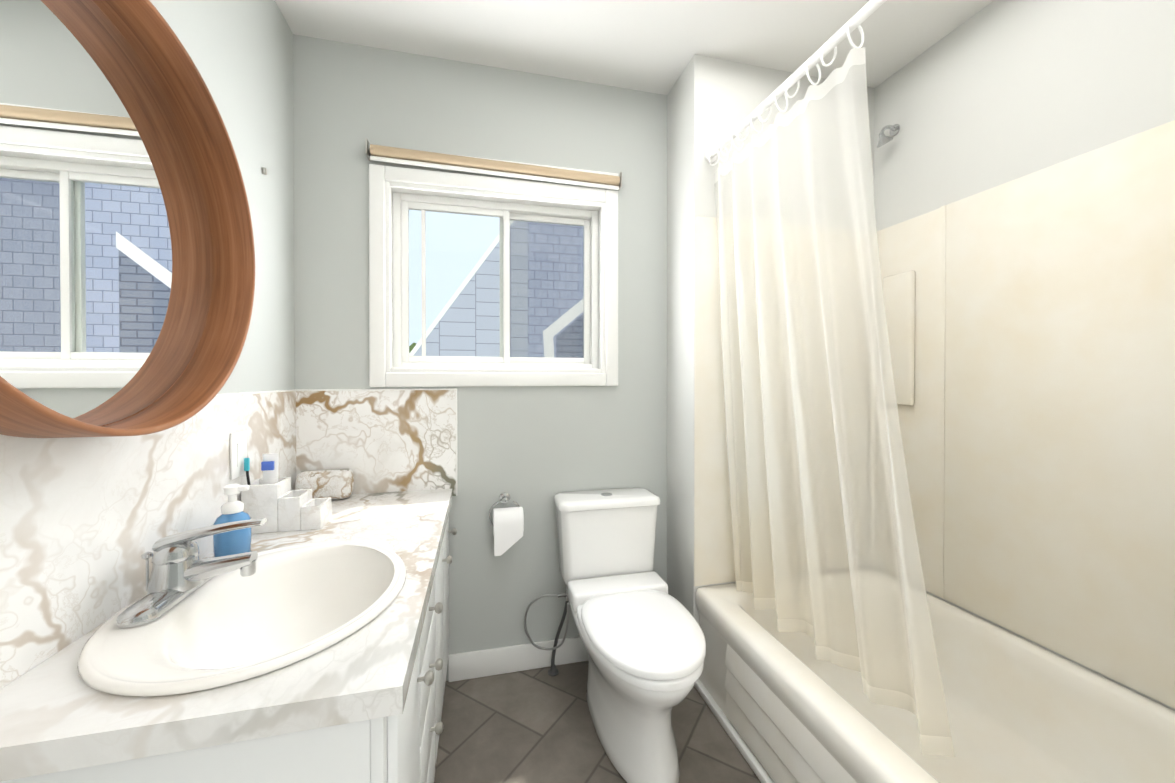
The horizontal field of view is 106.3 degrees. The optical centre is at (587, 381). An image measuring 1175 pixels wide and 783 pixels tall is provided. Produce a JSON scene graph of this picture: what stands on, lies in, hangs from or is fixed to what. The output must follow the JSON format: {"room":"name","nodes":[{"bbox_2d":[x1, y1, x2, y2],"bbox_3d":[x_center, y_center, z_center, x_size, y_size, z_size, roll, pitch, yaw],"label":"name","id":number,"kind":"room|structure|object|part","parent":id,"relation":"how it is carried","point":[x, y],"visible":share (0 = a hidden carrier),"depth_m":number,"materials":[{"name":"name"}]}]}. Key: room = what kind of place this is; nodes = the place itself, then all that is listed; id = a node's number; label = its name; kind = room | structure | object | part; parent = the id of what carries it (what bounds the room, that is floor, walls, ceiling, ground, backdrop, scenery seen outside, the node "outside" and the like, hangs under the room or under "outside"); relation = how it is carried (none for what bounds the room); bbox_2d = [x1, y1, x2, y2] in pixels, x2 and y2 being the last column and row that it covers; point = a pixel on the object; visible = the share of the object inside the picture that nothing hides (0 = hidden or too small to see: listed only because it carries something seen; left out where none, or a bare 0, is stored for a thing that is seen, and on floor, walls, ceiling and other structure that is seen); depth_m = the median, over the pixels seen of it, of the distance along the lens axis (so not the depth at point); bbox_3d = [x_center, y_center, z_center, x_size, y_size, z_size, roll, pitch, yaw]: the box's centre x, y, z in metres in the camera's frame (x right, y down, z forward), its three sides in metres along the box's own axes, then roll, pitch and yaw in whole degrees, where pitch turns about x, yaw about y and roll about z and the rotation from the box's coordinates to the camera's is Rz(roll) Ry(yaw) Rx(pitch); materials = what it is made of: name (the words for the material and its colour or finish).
{"room":"bathroom","nodes":[
{"label":"bathroom","id":0,"kind":"room"},
{"bbox_2d":[150,0,294,393],"bbox_3d":[-0.822,-0.029,0.332,0.120,2.450,2.845,0,0,-14],"label":"wall","id":1,"kind":"structure","parent":0,"point":[240,52],"depth_m":1.36,"materials":[{"name":"grey paint"}]},
{"bbox_2d":[0,0,254,437],"bbox_3d":[-0.800,-0.282,0.734,0.110,0.744,0.744,0,0,-14],"label":"mirror","id":2,"kind":"object","parent":1,"relation":"attached to","point":[127,269],"visible":1,"depth_m":0.78,"materials":[{"name":"brown wood"}]},
{"bbox_2d":[0,391,295,688],"bbox_3d":[-0.855,0.250,0.738,0.004,0.419,1.804,0,0,-14],"label":"wall","id":3,"kind":"structure","parent":1,"relation":"attached to","point":[86,523],"depth_m":0.78,"materials":[{"name":"white stone"}]},
{"bbox_2d":[230,430,246,479],"bbox_3d":[-0.966,0.202,1.223,0.008,0.125,0.080,0,0,-14],"label":"switch plate","id":4,"kind":"object","parent":3,"relation":"attached to","point":[238,447],"visible":0.9,"depth_m":1.21,"materials":[{"name":"white plastic"}]},
{"bbox_2d":[215,389,295,396],"bbox_3d":[-0.854,0.038,0.736,0.006,0.006,1.804,0,0,-14],"label":"trim","id":5,"kind":"structure","parent":3,"relation":"attached to","point":[229,394],"depth_m":1.30,"materials":[{"name":"white"}]},
{"bbox_2d":[262,167,266,174],"bbox_3d":[-1.008,-0.657,1.376,0.012,0.020,0.010,0,0,-14],"label":"wall hook","id":6,"kind":"object","parent":1,"relation":"attached to","point":[264,171],"visible":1,"depth_m":1.37,"materials":[{"name":"silver metal"}]},
{"bbox_2d":[293,34,666,680],"bbox_3d":[0.040,-0.041,1.944,2.315,2.450,0.120,0,0,-14],"label":"wall","id":7,"kind":"structure","parent":0,"point":[532,451],"depth_m":1.79,"materials":[{"name":"grey paint"}]},
{"bbox_2d":[296,390,455,495],"bbox_3d":[-0.793,0.243,1.679,0.560,0.419,0.004,0,0,-14],"label":"wall","id":8,"kind":"structure","parent":7,"relation":"attached to","point":[377,441],"depth_m":1.68,"materials":[{"name":"white stone"}]},
{"bbox_2d":[296,388,455,390],"bbox_3d":[-0.792,0.031,1.677,0.562,0.006,0.006,0,0,-14],"label":"trim","id":9,"kind":"structure","parent":8,"relation":"attached to","point":[365,389],"depth_m":1.66,"materials":[{"name":"white stone"}]},
{"bbox_2d":[456,388,457,495],"bbox_3d":[-0.518,0.240,1.745,0.006,0.425,0.006,0,0,-14],"label":"trim","id":10,"kind":"structure","parent":8,"relation":"attached to","point":[456,450],"depth_m":1.74,"materials":[{"name":"white"}]},
{"bbox_2d":[369,164,617,386],"bbox_3d":[-0.359,-0.399,1.833,0.980,0.837,0.140,0,0,-14],"label":"window","id":11,"kind":"structure","parent":7,"relation":"in","point":[379,375],"depth_m":1.80,"materials":[{"name":"white"}]},
{"bbox_3d":[-0.794,-0.398,1.666,0.056,0.837,0.019,0,0,-14],"label":"casing","id":12,"kind":"part","parent":11,"relation":"part of","materials":[{"name":"white"}]},
{"bbox_3d":[-0.760,-0.398,1.678,0.020,0.725,0.011,0,0,-14],"label":"inner window casing","id":13,"kind":"part","parent":11,"relation":"part of","materials":[{"name":"white wood"}]},
{"bbox_3d":[-0.761,-0.398,1.774,0.030,0.701,0.063,0,0,-14],"label":"frame","id":14,"kind":"part","parent":11,"relation":"part of","materials":[{"name":"white wood"}]},
{"bbox_3d":[-0.731,-0.398,1.767,0.026,0.641,0.022,0,0,-14],"label":"window sash","id":15,"kind":"part","parent":11,"relation":"part of","materials":[{"name":"white plastic"}]},
{"bbox_3d":[-0.663,-0.398,1.783,0.015,0.589,0.014,0,0,-14],"label":"left window sash stile","id":16,"kind":"part","parent":11,"relation":"part of","materials":[{"name":"white plastic"}]},
{"bbox_3d":[-0.537,-0.706,1.812,0.374,0.026,0.022,0,0,-14],"label":"left window sash top rail","id":17,"kind":"part","parent":11,"relation":"part of","materials":[{"name":"white plastic"}]},
{"bbox_3d":[-0.537,-0.398,1.814,0.374,0.589,0.004,0,0,-14],"label":"sash glass","id":18,"kind":"part","parent":11,"relation":"part of","materials":[{"name":"clear glass"}]},
{"bbox_3d":[-0.537,-0.091,1.817,0.374,0.026,0.022,0,0,-14],"label":"window sash","id":19,"kind":"part","parent":11,"relation":"part of","materials":[{"name":"white plastic"}]},
{"bbox_2d":[365,138,621,190],"bbox_3d":[-0.340,-0.852,1.754,0.986,0.082,0.054,0,0,-14],"label":"roller blind","id":20,"kind":"object","parent":11,"relation":"attached to","point":[581,177],"visible":0.94,"depth_m":1.74,"materials":[{"name":"beige fabric"}]},
{"bbox_3d":[-0.346,-0.753,1.776,0.834,0.020,0.011,0,0,-14],"label":"inner top window casing","id":21,"kind":"part","parent":11,"relation":"part of","materials":[{"name":"white wood"}]},
{"bbox_3d":[-0.345,-0.789,1.772,0.870,0.056,0.019,0,0,-14],"label":"top window casing","id":22,"kind":"part","parent":11,"relation":"part of","materials":[{"name":"white wood"}]},
{"bbox_3d":[-0.345,-0.008,1.778,0.870,0.056,0.019,0,0,-14],"label":"casing","id":23,"kind":"part","parent":11,"relation":"part of","materials":[{"name":"white wood"}]},
{"bbox_3d":[-0.346,-0.044,1.782,0.834,0.020,0.011,0,0,-14],"label":"inner window casing","id":24,"kind":"part","parent":11,"relation":"part of","materials":[{"name":"white wood"}]},
{"bbox_3d":[-0.361,-0.756,1.840,0.869,0.014,0.121,0,0,-14],"label":"top window jamb","id":25,"kind":"part","parent":11,"relation":"part of","materials":[{"name":"white wood"}]},
{"bbox_3d":[-0.367,-0.734,1.867,0.782,0.030,0.062,0,0,-14],"label":"window frame","id":26,"kind":"part","parent":11,"relation":"part of","materials":[{"name":"white plastic"}]},
{"bbox_3d":[-0.367,-0.063,1.872,0.782,0.030,0.062,0,0,-14],"label":"frame","id":27,"kind":"part","parent":11,"relation":"part of","materials":[{"name":"white"}]},
{"bbox_3d":[-0.362,-0.399,1.882,0.026,0.641,0.020,0,0,-14],"label":"window sash","id":28,"kind":"part","parent":11,"relation":"part of","materials":[{"name":"white plastic"}]},
{"bbox_3d":[-0.343,-0.399,1.861,0.026,0.641,0.022,0,0,-14],"label":"window sash","id":29,"kind":"part","parent":11,"relation":"part of","materials":[{"name":"white plastic"}]},
{"bbox_3d":[-0.183,-0.092,1.928,0.344,0.026,0.020,0,0,-14],"label":"window sash","id":30,"kind":"part","parent":11,"relation":"part of","materials":[{"name":"white plastic"}]},
{"bbox_3d":[-0.183,-0.707,1.923,0.344,0.026,0.020,0,0,-14],"label":"top of the right window sash","id":31,"kind":"part","parent":11,"relation":"part of","materials":[{"name":"white plastic"}]},
{"bbox_2d":[510,221,583,357],"bbox_3d":[-0.174,-0.399,1.943,0.370,0.641,0.002,0,0,-14],"label":"screen","id":32,"kind":"object","parent":11,"relation":"attached to","point":[521,288],"visible":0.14,"depth_m":1.94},
{"bbox_3d":[-0.183,-0.399,1.926,0.344,0.589,0.004,0,0,-14],"label":"sash glass","id":33,"kind":"part","parent":11,"relation":"part of","materials":[{"name":"clear glass"}]},
{"bbox_3d":[-0.003,-0.400,1.970,0.026,0.641,0.020,0,0,-14],"label":"window sash","id":34,"kind":"part","parent":11,"relation":"part of","materials":[{"name":"white plastic"}]},
{"bbox_3d":[0.027,-0.400,1.965,0.030,0.701,0.063,0,0,-14],"label":"frame","id":35,"kind":"part","parent":11,"relation":"part of","materials":[{"name":"white"}]},
{"bbox_3d":[0.068,-0.399,1.879,0.020,0.725,0.011,0,0,-14],"label":"inner window casing","id":36,"kind":"part","parent":11,"relation":"part of","materials":[{"name":"white wood"}]},
{"bbox_3d":[0.104,-0.399,1.884,0.056,0.837,0.019,0,0,-14],"label":"casing","id":37,"kind":"part","parent":11,"relation":"part of","materials":[{"name":"white"}]},
{"bbox_2d":[488,492,523,555],"bbox_3d":[-0.323,0.557,1.740,0.134,0.212,0.113,0,0,-14],"label":"paper holder","id":38,"kind":"object","parent":7,"relation":"attached to","point":[507,524],"visible":0.98,"depth_m":1.70,"materials":[{"name":"white paper"}]},
{"bbox_2d":[448,636,587,681],"bbox_3d":[-0.098,1.132,1.850,0.929,0.105,0.013,0,0,-14],"label":"baseboard","id":39,"kind":"structure","parent":7,"relation":"attached to","point":[490,662],"depth_m":1.79,"materials":[{"name":"white"}]},
{"bbox_2d":[434,661,760,782],"bbox_3d":[0.361,1.244,0.629,2.555,0.100,2.845,0,0,-14],"label":"floor","id":40,"kind":"structure","parent":0,"point":[532,726],"depth_m":1.47,"materials":[{"name":"tile"}]},
{"bbox_2d":[0,489,456,782],"bbox_3d":[-0.654,0.734,1.122,0.564,0.912,1.149,0,0,-14],"label":"bathroom vanity","id":41,"kind":"object","parent":40,"relation":"on","point":[321,655],"visible":1,"depth_m":0.69,"materials":[{"name":"white stone"}]},
{"bbox_3d":[-0.556,0.833,0.585,0.498,0.723,0.018,0,0,-14],"label":"panel","id":42,"kind":"part","parent":41,"relation":"part of","materials":[{"name":"white"}]},
{"bbox_2d":[116,518,266,627],"bbox_3d":[-0.760,0.348,0.875,0.205,0.136,0.246,0,0,-14],"label":"faucet","id":43,"kind":"object","parent":41,"relation":"on","point":[179,580],"depth_m":0.85,"materials":[{"name":"silver metal"}]},
{"bbox_2d":[212,484,251,556],"bbox_3d":[-0.868,0.339,1.078,0.076,0.174,0.076,0,0,-14],"label":"soap dispenser","id":44,"kind":"object","parent":41,"relation":"on","point":[233,541],"visible":0.85,"depth_m":1.06,"materials":[{"name":"blue plastic"}]},
{"bbox_2d":[213,511,251,556],"bbox_3d":[-0.868,0.370,1.078,0.074,0.112,0.074,0,0,-14],"label":"bottle","id":45,"kind":"object","parent":44,"relation":"attached to","point":[235,541],"depth_m":1.05,"materials":[{"name":"blue plastic"}]},
{"bbox_2d":[77,541,405,696],"bbox_3d":[-0.620,0.496,0.872,0.484,0.166,0.550,0,0,-14],"label":"sink","id":46,"kind":"object","parent":41,"relation":"in","point":[313,612],"depth_m":0.83,"materials":[{"name":"white ceramic"}]},
{"bbox_2d":[241,453,331,533],"bbox_3d":[-0.877,0.317,1.294,0.200,0.215,0.095,0,0,-14],"label":"organizer","id":47,"kind":"object","parent":41,"relation":"on","point":[279,504],"visible":0.77,"depth_m":1.26,"materials":[{"name":"stone"}]},
{"bbox_2d":[295,468,353,499],"bbox_3d":[-0.942,0.369,1.585,0.175,0.106,0.088,0,0,-14],"label":"bag","id":48,"kind":"object","parent":41,"relation":"on","point":[334,484],"visible":0.9,"depth_m":1.55,"materials":[{"name":"fabric"}]},
{"bbox_3d":[-0.437,0.783,1.185,0.018,0.633,1.129,0,0,-14],"label":"frame","id":49,"kind":"part","parent":41,"relation":"part of","materials":[{"name":"white wood"}]},
{"bbox_3d":[-0.317,0.582,0.864,0.031,0.026,0.026,0,0,-14],"label":"knob","id":50,"kind":"part","parent":41,"relation":"part of","materials":[{"name":"silver metal"}]},
{"bbox_3d":[-0.366,0.840,1.067,0.031,0.026,0.026,0,0,-14],"label":"knob","id":51,"kind":"part","parent":41,"relation":"part of","materials":[{"name":"silver metal"}]},
{"bbox_3d":[-0.366,0.685,1.066,0.031,0.026,0.026,0,0,-14],"label":"knob","id":52,"kind":"part","parent":41,"relation":"part of","materials":[{"name":"silver metal"}]},
{"bbox_3d":[-0.366,0.548,1.065,0.031,0.026,0.026,0,0,-14],"label":"knob","id":53,"kind":"part","parent":41,"relation":"part of","materials":[{"name":"silver metal"}]},
{"bbox_3d":[-0.454,0.578,1.427,0.031,0.026,0.026,0,0,-14],"label":"knob","id":54,"kind":"part","parent":41,"relation":"part of","materials":[{"name":"silver metal"}]},
{"bbox_3d":[-0.518,0.576,1.689,0.031,0.026,0.026,0,0,-14],"label":"knob","id":55,"kind":"part","parent":41,"relation":"part of","materials":[{"name":"silver metal"}]},
{"bbox_2d":[524,488,705,782],"bbox_3d":[0.086,0.823,1.512,0.539,0.726,0.738,0,0,-14],"label":"toilet","id":56,"kind":"object","parent":40,"relation":"on","point":[640,631],"visible":1,"depth_m":1.44,"materials":[{"name":"white ceramic"}]},
{"bbox_3d":[0.078,0.657,1.803,0.400,0.322,0.165,0,0,-14],"label":"tank","id":57,"kind":"part","parent":56,"relation":"part of","materials":[{"name":"white ceramic"}]},
{"bbox_3d":[0.079,0.479,1.798,0.416,0.034,0.174,0,0,-14],"label":"tank lid","id":58,"kind":"part","parent":56,"relation":"part of","materials":[{"name":"white ceramic"}]},
{"bbox_3d":[0.145,1.004,1.530,0.356,0.363,0.722,0,0,-14],"label":"bowl","id":59,"kind":"part","parent":56,"relation":"part of","materials":[{"name":"white ceramic"}]},
{"bbox_3d":[0.165,0.788,1.444,0.364,0.066,0.570,0,0,-14],"label":"seat","id":60,"kind":"part","parent":56,"relation":"part of","materials":[{"name":"white plastic"}]},
{"bbox_3d":[0.178,0.777,1.393,0.358,0.029,0.460,0,0,-14],"label":"lid","id":61,"kind":"part","parent":56,"relation":"part of","materials":[{"name":"white plastic"}]},
{"bbox_2d":[694,567,1174,782],"bbox_3d":[0.970,0.996,1.214,0.848,0.384,1.241,0,0,-14],"label":"bathtub","id":62,"kind":"object","parent":40,"relation":"on","point":[786,707],"visible":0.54,"depth_m":1.30,"materials":[{"name":"ceramic"}]},
{"bbox_3d":[0.597,1.020,1.024,0.014,0.238,1.008,0,0,-14],"label":"apron panel","id":63,"kind":"part","parent":62,"relation":"part of","materials":[{"name":"ceramic"}]},
{"bbox_2d":[275,0,993,94],"bbox_3d":[0.361,-1.306,0.610,2.555,0.100,2.845,0,0,-14],"label":"ceiling","id":64,"kind":"structure","parent":0,"point":[653,46],"depth_m":1.59,"materials":[{"name":"paint"}]},
{"bbox_2d":[667,54,874,678],"bbox_3d":[0.796,-0.041,1.934,0.850,2.450,0.255,0,0,-14],"label":"wall","id":65,"kind":"structure","parent":0,"point":[712,103],"depth_m":1.79,"materials":[{"name":"paint"}]},
{"bbox_2d":[694,216,870,585],"bbox_3d":[0.827,0.077,1.808,0.848,1.437,0.004,0,0,-14],"label":"wall","id":66,"kind":"structure","parent":65,"relation":"attached to","point":[714,562],"depth_m":1.77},
{"bbox_2d":[869,232,877,565],"bbox_3d":[1.226,0.078,1.891,0.025,1.435,0.025,0,0,-14],"label":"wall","id":67,"kind":"structure","parent":66,"relation":"attached to","point":[873,472],"depth_m":1.88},
{"bbox_2d":[872,0,1174,710],"bbox_3d":[1.545,-0.033,0.907,0.120,2.450,2.845,0,0,-14],"label":"wall","id":68,"kind":"structure","parent":0,"point":[994,93],"depth_m":1.40,"materials":[{"name":"paint"}]},
{"bbox_2d":[877,124,899,147],"bbox_3d":[1.224,-1.004,1.797,0.083,0.097,0.060,0,0,-14],"label":"shower head","id":69,"kind":"object","parent":68,"relation":"attached to","point":[884,138],"visible":1,"depth_m":1.79},
{"bbox_3d":[1.224,-1.025,1.797,0.083,0.055,0.044,0,0,-14],"label":"arm","id":70,"kind":"part","parent":69,"relation":"part of"},
{"bbox_2d":[875,207,942,597],"bbox_3d":[1.270,0.077,1.764,0.008,1.437,0.299,0,0,-14],"label":"wall","id":71,"kind":"structure","parent":68,"relation":"attached to","point":[915,244],"depth_m":1.69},
{"bbox_2d":[882,270,914,405],"bbox_3d":[1.252,-0.170,1.777,0.023,0.530,0.135,0,0,-14],"label":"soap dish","id":72,"kind":"object","parent":71,"relation":"attached to","point":[899,297],"visible":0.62,"depth_m":1.75,"materials":[{"name":"beige plastic"}]},
{"bbox_2d":[940,205,945,598],"bbox_3d":[1.304,0.077,1.621,0.004,1.441,0.020,0,0,-14],"label":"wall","id":73,"kind":"structure","parent":71,"relation":"attached to","point":[943,402],"depth_m":1.61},
{"bbox_2d":[944,120,1174,708],"bbox_3d":[1.418,0.080,1.163,0.004,1.441,0.950,0,0,-14],"label":"wall","id":74,"kind":"structure","parent":68,"relation":"attached to","point":[1059,499],"depth_m":1.27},
{"label":"outside","id":75,"kind":"structure","parent":0,"visible":0},
{"bbox_2d":[409,210,498,345],"bbox_3d":[3.331,-16.428,15.053,26.489,56.509,0.001,0,0,-14],"label":"sky","id":76,"kind":"structure","parent":75,"point":[469,242],"depth_m":13.28,"materials":[{"name":"blue"}]},
{"bbox_2d":[528,222,583,357],"bbox_3d":[1.569,-2.009,7.533,5.837,7.295,0.001,0,0,-14],"label":"wall","id":77,"kind":"structure","parent":75,"point":[570,281],"depth_m":7.01,"materials":[{"name":"blue brick"}]},
{"bbox_2d":[556,314,583,357],"bbox_3d":[0.036,-0.361,4.137,0.665,1.255,0.001,0,0,-14],"label":"wall","id":78,"kind":"structure","parent":75,"point":[574,338],"depth_m":4.09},
{"bbox_2d":[543,299,583,357],"bbox_3d":[-0.024,-0.429,4.071,0.779,1.362,0.001,0,0,-14],"label":"fascia","id":79,"kind":"object","parent":78,"relation":"attached to","point":[559,327],"depth_m":4.01,"materials":[{"name":"white wood"}]},
{"bbox_3d":[1.250,-0.027,0.063,0.850,2.450,1.104,0,0,-14],"label":"wall","id":80,"kind":"structure","parent":0,"visible":0},
{"bbox_2d":[704,0,954,756],"bbox_3d":[0.700,-0.043,1.139,0.209,1.707,1.244,0,0,-14],"label":"shower curtain","id":81,"kind":"object","parent":80,"relation":"hanging from","point":[913,684],"visible":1,"depth_m":1.25,"materials":[{"name":"white fabric"}]},
{"bbox_3d":[0.623,-0.860,1.114,0.048,0.072,1.244,0,0,-14],"label":"rod","id":82,"kind":"part","parent":81,"relation":"part of","materials":[{"name":"white plastic"}]},
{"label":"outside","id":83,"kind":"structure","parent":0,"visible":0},
{"bbox_2d":[409,343,416,352],"bbox_3d":[-3.155,-0.115,8.458,1.048,1.267,0.001,0,0,-14],"label":"tree","id":84,"kind":"object","parent":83,"point":[411,347],"depth_m":8.40,"materials":[{"name":"green plant"}]},
{"bbox_2d":[413,221,527,356],"bbox_3d":[-1.702,-0.697,6.337,1.682,3.948,0.001,0,0,-14],"label":"roof","id":85,"kind":"structure","parent":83,"point":[458,308],"depth_m":6.39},
{"bbox_2d":[409,220,513,355],"bbox_3d":[-1.677,-1.471,6.234,1.657,2.470,0.001,0,0,-14],"label":"roof fascia","id":86,"kind":"object","parent":85,"relation":"attached to","point":[462,286],"depth_m":6.20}
]}

